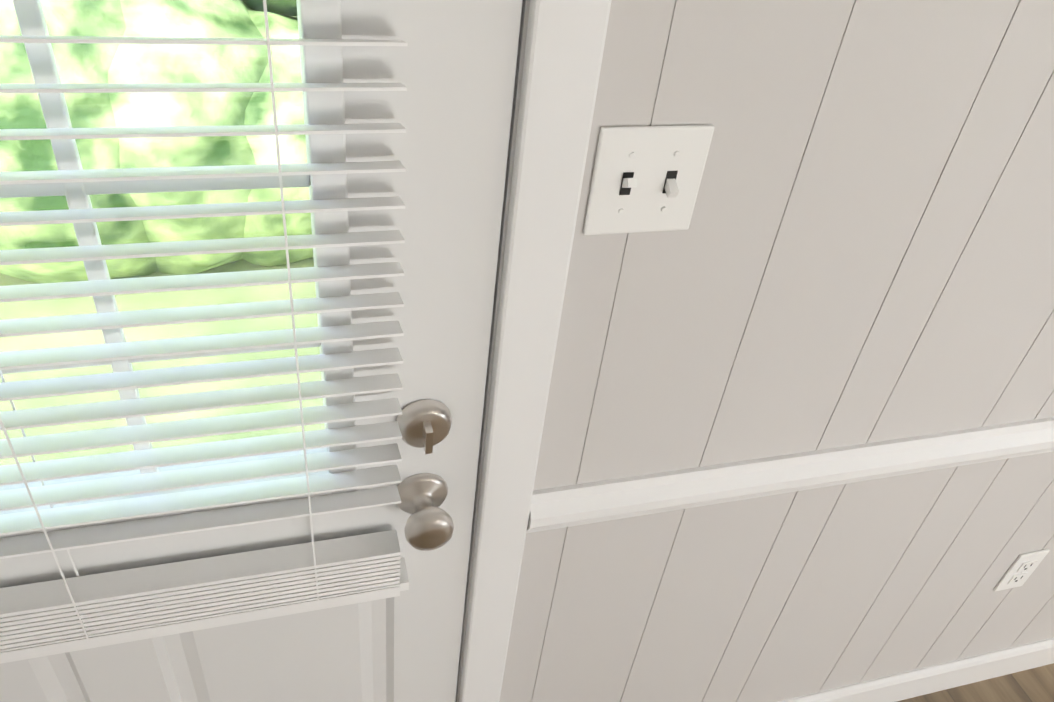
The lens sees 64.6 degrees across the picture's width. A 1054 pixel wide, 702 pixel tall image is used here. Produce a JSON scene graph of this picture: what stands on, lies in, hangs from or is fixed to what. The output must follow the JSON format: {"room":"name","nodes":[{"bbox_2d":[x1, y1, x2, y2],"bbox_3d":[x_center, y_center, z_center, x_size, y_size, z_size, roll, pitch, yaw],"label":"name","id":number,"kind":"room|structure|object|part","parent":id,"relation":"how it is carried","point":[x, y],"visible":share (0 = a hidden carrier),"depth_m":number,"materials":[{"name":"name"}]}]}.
{"room":"house entryway","nodes":[
{"label":"house entryway","id":0,"kind":"room"},
{"bbox_2d":[499,0,1053,701],"bbox_3d":[0.943,-0.205,1.177,4.184,2.400,0.140,-5,40,-16],"label":"wall","id":1,"kind":"structure","parent":0,"point":[859,250],"depth_m":1.04,"materials":[{"name":"white paint"}]},
{"bbox_2d":[0,0,522,701],"bbox_3d":[-0.482,0.125,0.826,0.907,2.008,0.120,-5,40,-16],"label":"door","id":2,"kind":"structure","parent":1,"relation":"in","point":[450,66],"depth_m":0.93,"materials":[{"name":"white wood"}]},
{"bbox_2d":[0,0,357,537],"bbox_3d":[-0.448,-0.194,0.595,0.620,0.960,0.036,-5,40,-16],"label":"window","id":3,"kind":"structure","parent":2,"relation":"attached to","point":[320,19],"depth_m":0.70,"materials":[{"name":"white"}]},
{"bbox_2d":[0,0,408,663],"bbox_3d":[-0.453,-0.140,0.593,0.754,1.218,0.056,-5,40,-16],"label":"door blind","id":4,"kind":"object","parent":2,"relation":"attached to","point":[80,612],"visible":1,"depth_m":0.82,"materials":[{"name":"white plastic"}]},
{"bbox_3d":[-0.113,0.148,0.948,0.066,0.185,0.074,-5,40,-16],"label":"door knob and deadbolt","id":5,"kind":"part","parent":2,"relation":"part of","materials":[{"name":"silver metal"}]},
{"bbox_2d":[455,0,611,701],"bbox_3d":[-0.498,0.055,0.863,1.048,2.090,0.158,-5,40,-16],"label":"door frame","id":6,"kind":"structure","parent":1,"relation":"attached to","point":[564,47],"depth_m":0.84,"materials":[{"name":"white wood"}]},
{"bbox_2d":[583,125,713,234],"bbox_3d":[0.119,-0.161,0.807,0.116,0.114,0.020,-5,40,-16],"label":"switch plate","id":7,"kind":"object","parent":1,"relation":"attached to","point":[646,178],"visible":1,"depth_m":0.81,"materials":[{"name":"white plastic"}]},
{"bbox_2d":[778,638,1053,701],"bbox_3d":[1.385,0.683,1.987,3.058,0.104,0.014,-5,40,-16],"label":"baseboard","id":8,"kind":"structure","parent":1,"relation":"attached to","point":[938,677],"depth_m":1.80,"materials":[{"name":"white wood"}]},
{"bbox_2d":[993,549,1049,590],"bbox_3d":[0.961,0.428,1.620,0.070,0.114,0.008,-5,40,-16],"label":"electrical outlet","id":9,"kind":"object","parent":1,"relation":"attached to","point":[1021,569],"visible":1,"depth_m":1.61,"materials":[{"name":"white plastic"}]},
{"bbox_2d":[897,663,1053,701],"bbox_3d":[1.563,2.498,-0.122,4.464,0.050,5.752,-5,40,-16],"label":"floor","id":10,"kind":"structure","parent":0,"point":[1036,684],"depth_m":1.91,"materials":[{"name":"wood"}]},
{"label":"outside","id":11,"kind":"structure","parent":0,"visible":0},
{"bbox_2d":[0,257,324,465],"bbox_3d":[3.285,-1.088,5.438,70.000,0.150,75.000,-5,40,-16],"label":"ground","id":12,"kind":"structure","parent":11,"point":[58,339],"depth_m":3.19,"materials":[{"name":"green plant"}]},
{"bbox_2d":[0,0,312,282],"bbox_3d":[4.851,-2.864,0.732,19.057,9.256,21.471,-5,40,-16],"label":"trees","id":13,"kind":"object","parent":12,"relation":"on","point":[172,102],"depth_m":3.04,"materials":[{"name":"green plant"}]},
{"bbox_3d":[-0.382,1.741,-1.469,0.140,2.400,5.752,-5,40,-16],"label":"wall","id":14,"kind":"structure","parent":0,"visible":0},
{"bbox_2d":[526,417,1053,532],"bbox_3d":[1.467,0.079,1.498,3.058,0.078,0.023,-5,40,-16],"label":"trim","id":15,"kind":"structure","parent":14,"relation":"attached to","point":[587,503],"depth_m":1.13,"materials":[{"name":"white wood"}]}
]}

